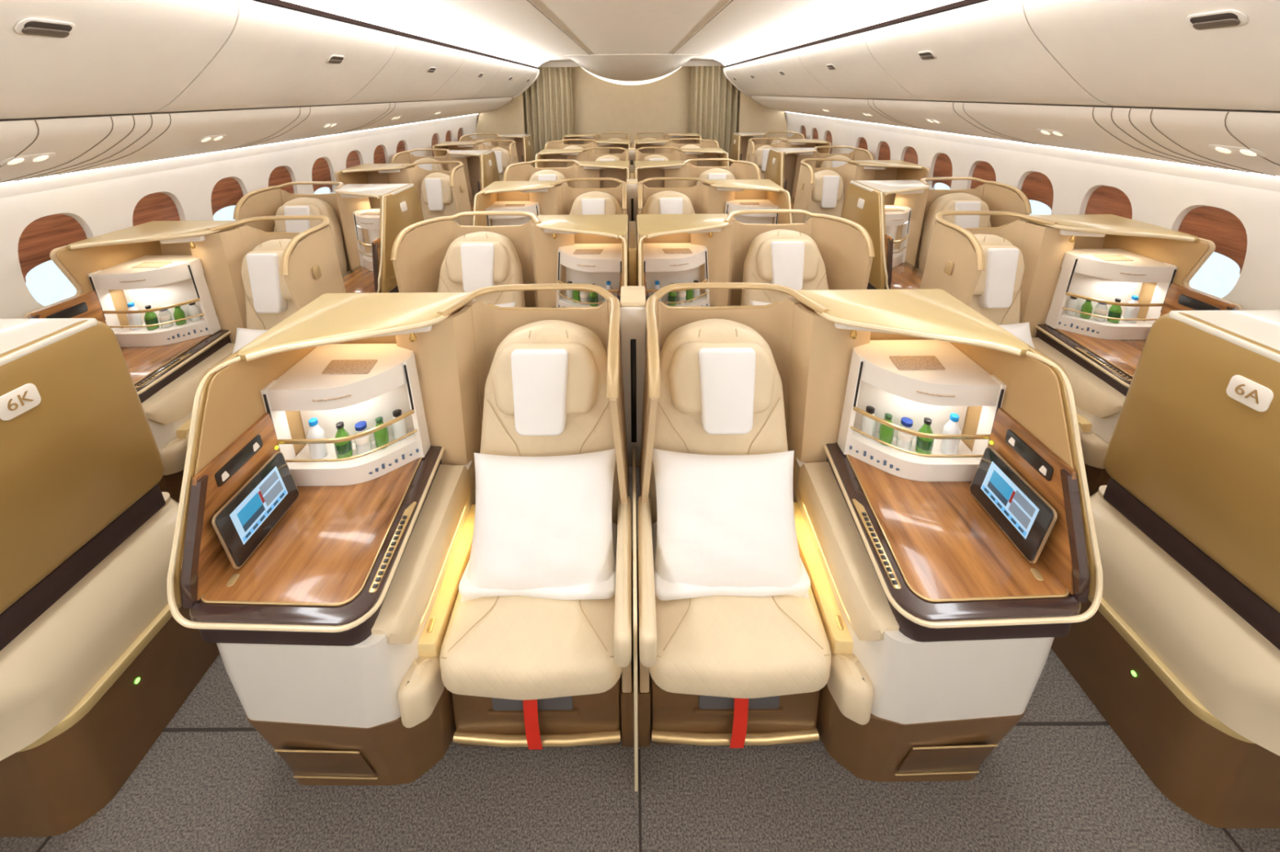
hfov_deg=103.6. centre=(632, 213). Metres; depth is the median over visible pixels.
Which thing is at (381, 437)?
bottle
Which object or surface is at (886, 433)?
bottle
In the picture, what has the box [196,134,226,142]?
light
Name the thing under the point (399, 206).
console
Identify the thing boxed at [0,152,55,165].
light
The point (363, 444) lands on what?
bottle
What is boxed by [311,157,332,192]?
window
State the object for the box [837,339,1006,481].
minibar
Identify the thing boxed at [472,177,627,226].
console
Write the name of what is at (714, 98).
curtain
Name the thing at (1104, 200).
window shade
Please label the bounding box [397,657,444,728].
armrest
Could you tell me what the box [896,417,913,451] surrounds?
bottle
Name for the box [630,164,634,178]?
divider
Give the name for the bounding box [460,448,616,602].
pillow
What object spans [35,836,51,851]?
trim
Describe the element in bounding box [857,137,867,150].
window
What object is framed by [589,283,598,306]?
bottle
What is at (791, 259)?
seat
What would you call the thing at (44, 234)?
window shade
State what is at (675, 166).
reading lamp
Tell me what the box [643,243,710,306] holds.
minibar
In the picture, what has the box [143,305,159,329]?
bottle
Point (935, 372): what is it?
hood
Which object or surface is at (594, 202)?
seat
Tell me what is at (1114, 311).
bottle
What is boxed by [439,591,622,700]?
seat cushion
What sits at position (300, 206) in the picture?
seat
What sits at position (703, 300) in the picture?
tray
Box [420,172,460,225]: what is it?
seat
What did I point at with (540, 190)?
reading lamp
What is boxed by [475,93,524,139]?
wall
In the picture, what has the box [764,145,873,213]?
console
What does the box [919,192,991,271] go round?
seat
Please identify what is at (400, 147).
window
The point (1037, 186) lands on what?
window shade
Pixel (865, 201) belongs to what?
console
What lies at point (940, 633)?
console
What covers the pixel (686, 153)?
reading lamp
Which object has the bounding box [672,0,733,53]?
trim
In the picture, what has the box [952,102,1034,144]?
trim
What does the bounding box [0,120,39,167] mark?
trim
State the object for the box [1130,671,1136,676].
light
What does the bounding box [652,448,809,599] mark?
pillow
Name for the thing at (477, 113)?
lamp
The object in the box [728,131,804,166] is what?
console
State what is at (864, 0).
trim
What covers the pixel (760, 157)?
seat
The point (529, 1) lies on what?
trim
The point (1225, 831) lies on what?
trim
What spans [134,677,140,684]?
light
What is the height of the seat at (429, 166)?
0.793 m
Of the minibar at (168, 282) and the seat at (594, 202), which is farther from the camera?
the seat at (594, 202)
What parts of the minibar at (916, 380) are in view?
post, rail, rail, post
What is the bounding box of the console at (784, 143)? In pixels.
[745,137,831,162]
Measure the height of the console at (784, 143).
1.276 m
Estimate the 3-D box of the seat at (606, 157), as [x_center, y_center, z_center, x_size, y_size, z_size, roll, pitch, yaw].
[-0.285,-0.369,6.441,0.505,0.739,0.278,0,14,0]
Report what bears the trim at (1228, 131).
attached to the wall at (1159, 193)
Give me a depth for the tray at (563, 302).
2.87 m
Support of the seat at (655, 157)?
on the console at (682, 153)
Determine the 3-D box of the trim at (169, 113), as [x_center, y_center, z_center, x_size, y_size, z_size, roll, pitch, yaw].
[-2.346,-0.313,2.292,0.568,0.273,0.033,0,14,0]
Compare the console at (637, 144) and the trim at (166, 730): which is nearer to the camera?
the trim at (166, 730)
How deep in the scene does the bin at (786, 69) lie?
5.45 m
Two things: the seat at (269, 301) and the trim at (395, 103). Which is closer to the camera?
the seat at (269, 301)
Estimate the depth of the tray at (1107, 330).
2.54 m
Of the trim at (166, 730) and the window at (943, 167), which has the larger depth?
the window at (943, 167)
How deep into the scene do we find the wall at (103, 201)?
2.99 m
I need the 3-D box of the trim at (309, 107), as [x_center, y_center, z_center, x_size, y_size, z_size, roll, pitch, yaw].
[-2.347,-0.550,3.273,0.568,0.273,0.033,0,14,0]
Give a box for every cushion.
[159,438,186,475]
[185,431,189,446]
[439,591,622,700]
[648,586,831,698]
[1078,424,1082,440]
[1080,432,1108,469]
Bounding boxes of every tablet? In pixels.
[211,451,298,569]
[969,446,1057,564]
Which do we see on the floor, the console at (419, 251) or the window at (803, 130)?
the console at (419, 251)
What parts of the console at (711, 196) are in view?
wing panel, rail, panel, panel, edge trim, panel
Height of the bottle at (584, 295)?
0.107 m
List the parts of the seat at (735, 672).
armrest, backrest, seat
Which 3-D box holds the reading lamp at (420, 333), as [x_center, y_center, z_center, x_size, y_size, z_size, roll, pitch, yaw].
[-0.787,0.397,1.684,0.234,0.064,0.106,0,14,0]
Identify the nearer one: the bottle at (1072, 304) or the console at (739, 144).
the bottle at (1072, 304)
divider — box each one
[620,285,650,791]
[626,178,637,228]
[628,147,635,176]
[628,221,637,285]
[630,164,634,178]
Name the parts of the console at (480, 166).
wing panel, rail, panel, panel, edge trim, panel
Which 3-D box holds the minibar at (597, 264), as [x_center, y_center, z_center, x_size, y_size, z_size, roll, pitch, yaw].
[-0.245,0.389,2.863,0.397,0.365,0.296,0,14,0]
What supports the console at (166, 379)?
on the floor
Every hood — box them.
[91,254,204,289]
[266,343,413,411]
[354,208,379,229]
[487,200,537,218]
[560,243,622,272]
[643,243,705,271]
[726,199,777,217]
[853,339,1000,406]
[884,204,910,226]
[1061,248,1173,282]
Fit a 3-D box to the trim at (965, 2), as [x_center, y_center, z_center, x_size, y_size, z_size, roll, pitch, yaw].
[1.636,-1.091,2.712,0.112,0.038,12.180,0,14,0]
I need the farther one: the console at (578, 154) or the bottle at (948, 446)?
the console at (578, 154)
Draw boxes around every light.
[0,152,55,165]
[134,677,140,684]
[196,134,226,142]
[320,122,338,128]
[390,115,401,119]
[862,112,873,116]
[924,118,942,124]
[1036,128,1066,136]
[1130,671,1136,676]
[1208,144,1266,156]
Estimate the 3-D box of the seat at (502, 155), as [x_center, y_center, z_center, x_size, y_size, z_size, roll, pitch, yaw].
[-1.803,-0.521,7.019,0.441,0.784,0.278,0,14,0]
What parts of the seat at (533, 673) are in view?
seat, backrest, armrest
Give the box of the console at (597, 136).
[562,132,629,144]
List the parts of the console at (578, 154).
panel, panel, rail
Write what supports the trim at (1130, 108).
attached to the wall at (1159, 193)
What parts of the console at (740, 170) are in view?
panel, panel, rail, wing panel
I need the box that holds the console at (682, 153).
[635,146,728,166]
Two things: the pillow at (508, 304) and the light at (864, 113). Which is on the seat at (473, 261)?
the pillow at (508, 304)
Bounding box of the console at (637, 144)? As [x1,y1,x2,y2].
[633,137,719,153]
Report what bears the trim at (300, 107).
attached to the wall at (103, 201)
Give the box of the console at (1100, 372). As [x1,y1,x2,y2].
[920,210,1242,497]
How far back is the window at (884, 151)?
5.54 m
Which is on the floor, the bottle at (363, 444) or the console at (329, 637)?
the console at (329, 637)
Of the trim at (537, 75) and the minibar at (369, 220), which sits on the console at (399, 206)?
the minibar at (369, 220)
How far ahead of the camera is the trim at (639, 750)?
1.41 m
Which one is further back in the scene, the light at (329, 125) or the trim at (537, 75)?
the trim at (537, 75)
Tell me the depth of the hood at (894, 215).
3.47 m
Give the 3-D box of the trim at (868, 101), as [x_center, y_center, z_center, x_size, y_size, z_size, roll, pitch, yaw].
[2.337,-0.865,4.440,0.568,0.274,0.033,0,14,0]
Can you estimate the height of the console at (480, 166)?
1.286 m
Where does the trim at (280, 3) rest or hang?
attached to the trim at (281, 0)
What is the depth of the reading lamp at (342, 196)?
3.56 m
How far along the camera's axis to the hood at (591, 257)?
2.75 m
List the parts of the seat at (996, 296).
backrest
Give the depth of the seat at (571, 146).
7.55 m
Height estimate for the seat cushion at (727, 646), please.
0.129 m
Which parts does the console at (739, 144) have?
panel, edge trim, panel, panel, rail, wing panel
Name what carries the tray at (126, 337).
on the minibar at (168, 282)
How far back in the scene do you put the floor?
1.40 m
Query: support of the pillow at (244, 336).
on the seat at (269, 301)
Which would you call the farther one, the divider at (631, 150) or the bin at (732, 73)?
the bin at (732, 73)
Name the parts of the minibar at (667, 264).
rail, rail, post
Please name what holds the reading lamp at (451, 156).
attached to the console at (480, 166)
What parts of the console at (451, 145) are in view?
panel, panel, rail, wing panel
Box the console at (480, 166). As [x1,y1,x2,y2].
[390,148,500,211]
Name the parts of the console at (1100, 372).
seat number plate, wing panel, rail, panel, panel, edge trim, desk frame, vent plate, switch panel, panel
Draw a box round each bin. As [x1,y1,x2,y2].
[0,0,238,119]
[151,0,396,112]
[339,35,464,104]
[422,51,502,100]
[468,60,525,98]
[498,66,537,97]
[724,64,764,95]
[737,58,794,96]
[760,48,841,97]
[798,31,924,100]
[865,0,1112,106]
[1023,0,1279,111]
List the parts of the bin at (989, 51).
latch handle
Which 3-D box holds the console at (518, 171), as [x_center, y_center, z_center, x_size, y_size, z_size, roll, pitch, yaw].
[-0.650,0.116,5.138,1.252,1.227,0.863,0,14,0]
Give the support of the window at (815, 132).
in the wall at (1159, 193)
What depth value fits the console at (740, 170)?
5.30 m
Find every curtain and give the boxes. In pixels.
[524,66,573,158]
[690,66,738,155]
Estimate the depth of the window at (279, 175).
3.98 m
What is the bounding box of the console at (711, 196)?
[636,177,792,223]
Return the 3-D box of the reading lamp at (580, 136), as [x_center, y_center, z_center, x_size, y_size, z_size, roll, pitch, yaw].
[-0.798,-1.314,8.677,0.229,0.028,0.079,-3,14,-10]
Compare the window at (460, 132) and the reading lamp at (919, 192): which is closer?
the reading lamp at (919, 192)
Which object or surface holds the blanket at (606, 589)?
on the seat at (533, 673)
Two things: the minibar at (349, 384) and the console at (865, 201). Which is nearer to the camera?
the minibar at (349, 384)
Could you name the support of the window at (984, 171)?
in the wall at (1159, 193)
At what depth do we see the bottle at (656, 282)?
2.79 m
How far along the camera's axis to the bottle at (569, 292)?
2.89 m
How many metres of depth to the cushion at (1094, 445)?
2.24 m
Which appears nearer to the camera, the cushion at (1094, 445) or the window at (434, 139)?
the cushion at (1094, 445)
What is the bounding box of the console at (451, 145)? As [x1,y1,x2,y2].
[432,139,518,164]
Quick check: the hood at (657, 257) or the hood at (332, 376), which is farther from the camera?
the hood at (657, 257)
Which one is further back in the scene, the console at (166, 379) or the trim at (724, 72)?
the trim at (724, 72)
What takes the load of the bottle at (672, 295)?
on the minibar at (667, 264)
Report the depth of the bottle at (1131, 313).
2.53 m
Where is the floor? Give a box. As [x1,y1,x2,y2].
[0,466,1279,851]
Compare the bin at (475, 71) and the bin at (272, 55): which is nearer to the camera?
the bin at (272, 55)
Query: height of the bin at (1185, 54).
0.480 m
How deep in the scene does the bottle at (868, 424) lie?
1.72 m
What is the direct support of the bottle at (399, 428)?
on the minibar at (349, 384)
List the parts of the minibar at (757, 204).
post, post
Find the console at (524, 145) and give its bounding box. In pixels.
[458,133,535,167]
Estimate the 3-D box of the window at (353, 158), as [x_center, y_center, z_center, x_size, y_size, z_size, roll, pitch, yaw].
[-2.796,-0.380,5.027,0.044,0.493,0.332,0,14,0]
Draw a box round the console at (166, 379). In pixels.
[23,215,346,502]
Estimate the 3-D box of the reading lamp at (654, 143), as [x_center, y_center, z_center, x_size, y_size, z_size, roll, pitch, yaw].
[0.379,-1.040,7.510,0.229,0.028,0.079,-3,14,-10]
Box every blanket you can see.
[458,522,617,599]
[651,522,810,600]
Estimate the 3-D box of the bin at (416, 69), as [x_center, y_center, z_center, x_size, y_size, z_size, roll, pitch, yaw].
[-2.019,-1.168,4.184,0.819,0.480,1.422,0,14,0]
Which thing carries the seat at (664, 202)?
on the console at (711, 196)
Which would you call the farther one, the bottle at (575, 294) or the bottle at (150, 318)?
the bottle at (575, 294)
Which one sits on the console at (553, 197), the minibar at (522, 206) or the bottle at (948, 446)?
the minibar at (522, 206)
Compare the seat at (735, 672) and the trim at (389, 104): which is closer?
the seat at (735, 672)
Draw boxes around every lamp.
[0,113,478,184]
[160,235,205,248]
[282,0,547,66]
[340,193,368,198]
[369,325,431,342]
[377,168,399,173]
[450,155,470,157]
[519,188,547,192]
[543,229,577,239]
[579,136,592,137]
[581,66,681,84]
[582,166,605,169]
[598,142,613,145]
[649,142,665,144]
[657,165,680,168]
[685,151,703,154]
[687,227,721,238]
[714,0,961,65]
[716,187,745,191]
[788,111,1279,177]
[791,142,806,144]
[793,151,813,155]
[834,322,894,339]
[863,165,886,169]
[897,189,924,194]
[1059,229,1105,243]
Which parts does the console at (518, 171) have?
wing panel, rail, panel, panel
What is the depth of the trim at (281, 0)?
3.84 m
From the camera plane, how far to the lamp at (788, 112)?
2.90 m
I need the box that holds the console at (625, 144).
[544,138,630,154]
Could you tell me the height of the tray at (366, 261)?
0.074 m
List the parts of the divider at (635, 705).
panel, post, panel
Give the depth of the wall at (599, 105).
9.41 m
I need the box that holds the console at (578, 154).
[534,146,628,168]
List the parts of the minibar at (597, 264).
post, rail, rail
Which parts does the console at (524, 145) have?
wing panel, rail, panel, panel, edge trim, panel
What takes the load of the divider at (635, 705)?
on the floor
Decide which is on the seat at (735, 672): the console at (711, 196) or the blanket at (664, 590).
the blanket at (664, 590)
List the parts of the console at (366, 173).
panel, panel, panel, rail, wing panel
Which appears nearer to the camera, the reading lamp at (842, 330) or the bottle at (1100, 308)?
the reading lamp at (842, 330)
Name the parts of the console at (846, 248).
panel, edge trim, panel, panel, rail, wing panel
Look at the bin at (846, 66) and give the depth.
4.01 m
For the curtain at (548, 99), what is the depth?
9.14 m
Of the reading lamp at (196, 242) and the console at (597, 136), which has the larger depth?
the console at (597, 136)
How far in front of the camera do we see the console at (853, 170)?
4.79 m
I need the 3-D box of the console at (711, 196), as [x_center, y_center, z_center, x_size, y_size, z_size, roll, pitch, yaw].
[0.588,0.390,3.971,1.136,1.226,0.868,0,14,0]
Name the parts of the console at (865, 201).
seat number plate, panel, panel, edge trim, panel, desk frame, rail, wing panel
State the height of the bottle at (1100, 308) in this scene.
0.107 m
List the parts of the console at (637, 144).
panel, panel, rail, wing panel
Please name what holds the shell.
on the floor
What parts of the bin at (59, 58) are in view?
latch handle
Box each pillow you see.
[232,327,268,353]
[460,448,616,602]
[493,302,515,306]
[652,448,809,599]
[750,300,771,305]
[998,322,1035,348]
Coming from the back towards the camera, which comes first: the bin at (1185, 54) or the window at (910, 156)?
the window at (910, 156)
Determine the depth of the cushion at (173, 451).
2.24 m
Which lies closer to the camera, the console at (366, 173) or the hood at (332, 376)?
the hood at (332, 376)
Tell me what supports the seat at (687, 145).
in the console at (637, 144)
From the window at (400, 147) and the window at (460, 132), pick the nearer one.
the window at (400, 147)
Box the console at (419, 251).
[391,211,628,347]
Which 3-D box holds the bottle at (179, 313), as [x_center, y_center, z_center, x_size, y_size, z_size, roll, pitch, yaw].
[-2.330,0.520,2.589,0.043,0.107,0.042,0,14,0]
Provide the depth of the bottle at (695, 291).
2.89 m
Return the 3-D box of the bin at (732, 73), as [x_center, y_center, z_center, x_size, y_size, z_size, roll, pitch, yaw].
[1.996,-2.161,8.174,0.819,0.480,1.052,0,14,0]
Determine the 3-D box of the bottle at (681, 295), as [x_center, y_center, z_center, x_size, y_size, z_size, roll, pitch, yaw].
[0.278,0.455,2.837,0.049,0.107,0.047,0,14,0]
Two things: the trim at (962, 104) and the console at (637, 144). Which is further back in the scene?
the console at (637, 144)
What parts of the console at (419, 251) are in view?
wing panel, rail, panel, panel, edge trim, panel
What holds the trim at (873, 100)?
attached to the wall at (1159, 193)
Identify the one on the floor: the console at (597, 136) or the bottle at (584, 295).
the console at (597, 136)
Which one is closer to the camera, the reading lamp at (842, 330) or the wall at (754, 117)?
the reading lamp at (842, 330)
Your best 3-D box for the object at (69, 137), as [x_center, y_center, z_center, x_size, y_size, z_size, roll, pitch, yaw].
[-2.399,-0.454,2.844,0.668,0.283,12.150,0,14,0]
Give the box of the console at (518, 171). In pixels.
[503,159,630,188]
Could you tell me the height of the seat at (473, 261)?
1.152 m
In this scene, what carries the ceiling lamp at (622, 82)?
attached to the trim at (619, 67)
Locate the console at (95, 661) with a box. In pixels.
[0,318,219,837]
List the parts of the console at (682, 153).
rail, panel, panel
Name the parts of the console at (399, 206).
wing panel, rail, desk frame, panel, edge trim, panel, panel, seat number plate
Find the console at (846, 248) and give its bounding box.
[636,208,875,358]
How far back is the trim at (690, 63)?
8.96 m
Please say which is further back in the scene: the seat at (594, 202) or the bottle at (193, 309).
the seat at (594, 202)
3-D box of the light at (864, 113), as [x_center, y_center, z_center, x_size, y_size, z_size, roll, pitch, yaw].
[2.228,-0.936,4.767,0.064,0.039,0.170,0,14,0]
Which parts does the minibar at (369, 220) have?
post, rail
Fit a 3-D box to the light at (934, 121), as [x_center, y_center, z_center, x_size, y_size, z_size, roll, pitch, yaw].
[2.230,-0.685,3.727,0.064,0.039,0.170,0,14,0]
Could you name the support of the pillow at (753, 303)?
on the seat at (791, 259)
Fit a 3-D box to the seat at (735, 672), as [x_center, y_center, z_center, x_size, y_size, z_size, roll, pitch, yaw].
[0.284,1.004,1.602,0.535,1.152,0.731,0,14,0]
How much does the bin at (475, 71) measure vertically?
0.480 m
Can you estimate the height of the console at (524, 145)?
1.286 m
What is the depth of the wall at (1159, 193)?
2.81 m
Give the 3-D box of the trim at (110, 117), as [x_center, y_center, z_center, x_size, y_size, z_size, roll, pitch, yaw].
[-2.345,-0.252,2.039,0.568,0.273,0.033,0,14,0]
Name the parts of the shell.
trim, panel, seat number plate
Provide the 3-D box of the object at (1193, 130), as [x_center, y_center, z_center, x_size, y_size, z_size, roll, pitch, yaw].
[2.393,-0.487,2.844,0.668,0.283,12.150,0,14,0]
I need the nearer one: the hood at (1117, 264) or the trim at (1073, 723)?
the trim at (1073, 723)
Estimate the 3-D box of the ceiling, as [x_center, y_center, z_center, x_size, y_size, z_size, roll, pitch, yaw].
[-0.009,-1.315,3.051,2.800,0.078,12.950,0,14,0]
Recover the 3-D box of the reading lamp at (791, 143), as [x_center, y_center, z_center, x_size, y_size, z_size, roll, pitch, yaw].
[2.284,-0.958,6.916,0.212,0.030,0.079,2,14,11]
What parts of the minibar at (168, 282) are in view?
post, rail, rail, post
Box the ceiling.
[389,0,863,61]
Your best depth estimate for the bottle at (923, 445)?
1.64 m
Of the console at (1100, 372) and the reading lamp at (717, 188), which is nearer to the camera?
the console at (1100, 372)
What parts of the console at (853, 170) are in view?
wing panel, rail, panel, panel, panel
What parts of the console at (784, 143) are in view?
wing panel, rail, panel, panel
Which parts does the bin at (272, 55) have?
latch handle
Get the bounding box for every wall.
[0,113,479,319]
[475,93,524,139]
[510,66,755,142]
[738,91,787,137]
[783,111,1279,310]
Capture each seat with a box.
[185,238,297,446]
[273,197,346,275]
[413,157,444,170]
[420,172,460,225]
[437,231,524,306]
[439,320,631,750]
[476,139,493,146]
[490,146,511,181]
[528,169,568,186]
[564,145,582,148]
[569,191,623,214]
[595,155,622,160]
[637,318,831,748]
[641,154,668,160]
[641,191,695,213]
[680,144,700,147]
[695,168,735,185]
[740,229,828,306]
[752,145,773,179]
[769,137,786,144]
[804,169,844,222]
[818,155,850,168]
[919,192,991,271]
[968,234,1082,440]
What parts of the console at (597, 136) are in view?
panel, panel, rail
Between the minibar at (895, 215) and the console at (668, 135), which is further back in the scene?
the console at (668, 135)
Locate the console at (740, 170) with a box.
[634,158,760,187]
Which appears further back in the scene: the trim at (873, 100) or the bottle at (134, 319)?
the trim at (873, 100)
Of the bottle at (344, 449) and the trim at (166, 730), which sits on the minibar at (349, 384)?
the bottle at (344, 449)
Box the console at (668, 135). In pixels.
[634,132,701,143]
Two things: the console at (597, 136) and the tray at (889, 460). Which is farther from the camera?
the console at (597, 136)
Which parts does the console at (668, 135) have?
rail, panel, panel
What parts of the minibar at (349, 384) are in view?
post, rail, rail, post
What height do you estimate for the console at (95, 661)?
1.286 m
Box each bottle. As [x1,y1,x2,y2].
[125,302,142,329]
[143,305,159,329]
[158,306,173,328]
[173,306,186,324]
[187,302,200,321]
[306,417,327,459]
[333,421,352,458]
[354,421,372,454]
[373,416,389,448]
[391,408,407,440]
[565,280,573,299]
[572,289,580,302]
[579,291,588,304]
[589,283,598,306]
[604,280,613,302]
[652,280,661,301]
[667,283,676,305]
[677,290,685,303]
[685,288,693,302]
[693,280,699,298]
[860,405,876,437]
[878,413,893,445]
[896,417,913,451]
[915,417,933,454]
[940,413,961,454]
[1065,296,1078,315]
[1080,299,1093,319]
[1093,299,1107,321]
[1106,297,1122,323]
[1123,295,1139,323]
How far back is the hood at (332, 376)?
1.61 m
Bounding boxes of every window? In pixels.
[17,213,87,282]
[132,192,180,226]
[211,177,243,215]
[268,166,293,193]
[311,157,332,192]
[346,151,360,168]
[373,145,386,163]
[395,140,405,153]
[431,133,438,156]
[445,130,451,141]
[457,128,462,141]
[801,125,805,138]
[812,128,817,138]
[825,130,831,153]
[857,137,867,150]
[878,141,890,159]
[903,146,918,164]
[932,153,952,187]
[970,161,995,188]
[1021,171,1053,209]
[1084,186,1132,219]
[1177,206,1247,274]
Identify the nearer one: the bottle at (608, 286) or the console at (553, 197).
the bottle at (608, 286)
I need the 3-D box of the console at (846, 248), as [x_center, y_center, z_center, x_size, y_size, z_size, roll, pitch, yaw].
[0.656,0.671,2.805,1.252,1.227,0.862,0,14,0]
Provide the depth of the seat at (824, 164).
5.75 m
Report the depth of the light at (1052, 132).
2.67 m
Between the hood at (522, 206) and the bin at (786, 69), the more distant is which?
the bin at (786, 69)
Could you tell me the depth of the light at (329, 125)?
3.72 m
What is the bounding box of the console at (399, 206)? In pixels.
[232,181,423,293]
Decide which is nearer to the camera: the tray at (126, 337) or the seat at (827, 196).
the tray at (126, 337)
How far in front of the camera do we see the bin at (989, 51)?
2.55 m
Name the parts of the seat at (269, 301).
backrest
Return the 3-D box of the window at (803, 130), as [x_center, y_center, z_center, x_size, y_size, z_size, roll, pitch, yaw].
[2.785,-1.182,8.133,0.044,0.470,0.332,0,14,0]
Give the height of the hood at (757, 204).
0.078 m
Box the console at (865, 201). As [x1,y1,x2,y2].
[840,177,1031,289]
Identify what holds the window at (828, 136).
in the wall at (1159, 193)
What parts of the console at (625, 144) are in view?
wing panel, rail, panel, panel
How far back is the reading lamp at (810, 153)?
5.73 m
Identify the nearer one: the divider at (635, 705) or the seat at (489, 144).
the divider at (635, 705)
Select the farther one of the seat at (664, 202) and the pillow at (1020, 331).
the seat at (664, 202)
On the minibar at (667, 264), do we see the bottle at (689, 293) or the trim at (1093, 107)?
the bottle at (689, 293)
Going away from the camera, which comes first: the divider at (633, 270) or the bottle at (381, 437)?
the bottle at (381, 437)
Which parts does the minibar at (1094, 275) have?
post, rail, rail, post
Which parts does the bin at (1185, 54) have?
latch handle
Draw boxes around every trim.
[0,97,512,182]
[0,116,113,182]
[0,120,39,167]
[15,115,135,181]
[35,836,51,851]
[37,114,152,177]
[58,113,171,175]
[162,728,256,732]
[217,106,300,151]
[229,106,310,150]
[252,0,538,68]
[280,0,550,64]
[329,104,390,135]
[335,102,395,134]
[512,69,539,97]
[526,0,590,54]
[537,60,728,66]
[564,53,697,81]
[638,749,641,851]
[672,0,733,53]
[711,0,963,63]
[723,67,750,96]
[724,0,988,66]
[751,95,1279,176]
[867,101,928,130]
[872,99,934,131]
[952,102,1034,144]
[962,103,1046,146]
[1014,721,1109,726]
[1092,106,1204,167]
[1111,107,1227,169]
[1128,108,1249,173]
[1150,109,1275,176]
[1222,828,1244,851]
[1224,111,1279,165]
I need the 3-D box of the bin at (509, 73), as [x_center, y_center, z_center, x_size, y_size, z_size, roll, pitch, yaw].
[-2.024,-1.841,6.964,0.819,0.480,1.422,0,14,0]
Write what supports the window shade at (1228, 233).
in the wall at (1159, 193)
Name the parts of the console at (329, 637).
panel, switch panel, edge trim, desk frame, access trim, access panel, vent plate, panel, panel, rail, wing panel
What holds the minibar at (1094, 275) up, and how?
on the console at (1100, 372)
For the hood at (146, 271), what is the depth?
2.49 m
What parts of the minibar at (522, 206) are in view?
post, post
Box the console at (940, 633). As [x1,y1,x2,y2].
[639,282,1102,782]
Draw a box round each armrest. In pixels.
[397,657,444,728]
[826,653,873,724]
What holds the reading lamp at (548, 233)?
attached to the console at (419, 251)
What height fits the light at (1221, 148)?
0.039 m
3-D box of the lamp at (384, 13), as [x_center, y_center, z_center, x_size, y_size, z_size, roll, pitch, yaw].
[-1.505,-1.118,2.659,0.205,0.116,12.100,0,14,0]
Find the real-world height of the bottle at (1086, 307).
0.107 m
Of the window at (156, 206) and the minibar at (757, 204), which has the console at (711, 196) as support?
the minibar at (757, 204)
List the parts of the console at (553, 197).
panel, edge trim, panel, panel, rail, wing panel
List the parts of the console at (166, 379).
panel, switch panel, vent plate, desk frame, edge trim, panel, panel, rail, wing panel, seat number plate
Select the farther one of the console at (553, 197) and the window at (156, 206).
the console at (553, 197)
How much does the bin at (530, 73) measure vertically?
0.480 m
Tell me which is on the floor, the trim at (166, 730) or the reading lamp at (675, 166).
the trim at (166, 730)
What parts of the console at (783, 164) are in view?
panel, edge trim, panel, panel, rail, wing panel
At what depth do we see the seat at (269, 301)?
2.54 m
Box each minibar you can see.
[87,254,221,346]
[260,343,431,486]
[352,208,379,271]
[485,200,540,226]
[555,243,622,307]
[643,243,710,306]
[724,199,778,223]
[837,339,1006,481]
[884,204,911,267]
[1044,248,1177,339]
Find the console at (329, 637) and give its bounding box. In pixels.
[167,283,628,786]
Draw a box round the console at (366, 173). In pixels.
[334,160,472,226]
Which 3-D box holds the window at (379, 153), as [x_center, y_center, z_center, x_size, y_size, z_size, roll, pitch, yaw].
[-2.797,-0.521,5.541,0.044,0.461,0.332,0,14,0]
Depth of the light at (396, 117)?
4.74 m
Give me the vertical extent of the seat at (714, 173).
0.739 m
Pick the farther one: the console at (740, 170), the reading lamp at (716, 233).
the console at (740, 170)
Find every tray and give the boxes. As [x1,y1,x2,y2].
[114,316,221,346]
[288,426,419,486]
[361,252,373,271]
[558,293,604,307]
[661,293,707,306]
[848,423,979,481]
[892,248,903,267]
[1044,311,1151,339]
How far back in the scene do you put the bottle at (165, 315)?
2.55 m
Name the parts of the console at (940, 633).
wing panel, rail, panel, panel, vent plate, access panel, access trim, desk frame, edge trim, switch panel, panel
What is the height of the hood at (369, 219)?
0.086 m
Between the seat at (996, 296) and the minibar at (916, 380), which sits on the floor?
the seat at (996, 296)
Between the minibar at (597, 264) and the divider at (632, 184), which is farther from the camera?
the divider at (632, 184)
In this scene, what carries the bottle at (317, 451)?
on the minibar at (349, 384)
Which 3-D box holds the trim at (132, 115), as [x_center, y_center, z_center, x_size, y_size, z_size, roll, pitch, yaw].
[-2.345,-0.273,2.126,0.568,0.273,0.033,0,14,0]
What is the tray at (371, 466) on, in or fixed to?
on the minibar at (349, 384)
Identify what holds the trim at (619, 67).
attached to the ceiling
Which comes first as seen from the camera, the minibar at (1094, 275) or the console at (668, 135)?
the minibar at (1094, 275)
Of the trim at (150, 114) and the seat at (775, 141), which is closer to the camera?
the trim at (150, 114)
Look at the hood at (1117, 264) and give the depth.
2.49 m
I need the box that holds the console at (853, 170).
[791,158,929,223]
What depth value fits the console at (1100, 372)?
2.49 m
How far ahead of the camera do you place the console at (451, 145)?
6.95 m
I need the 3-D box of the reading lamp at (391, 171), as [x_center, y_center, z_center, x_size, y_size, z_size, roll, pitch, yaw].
[-2.293,-0.400,4.739,0.212,0.030,0.079,-3,14,-11]
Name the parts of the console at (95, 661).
seat number plate, panel, trim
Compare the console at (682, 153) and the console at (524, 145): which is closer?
the console at (682, 153)
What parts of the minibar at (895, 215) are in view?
rail, post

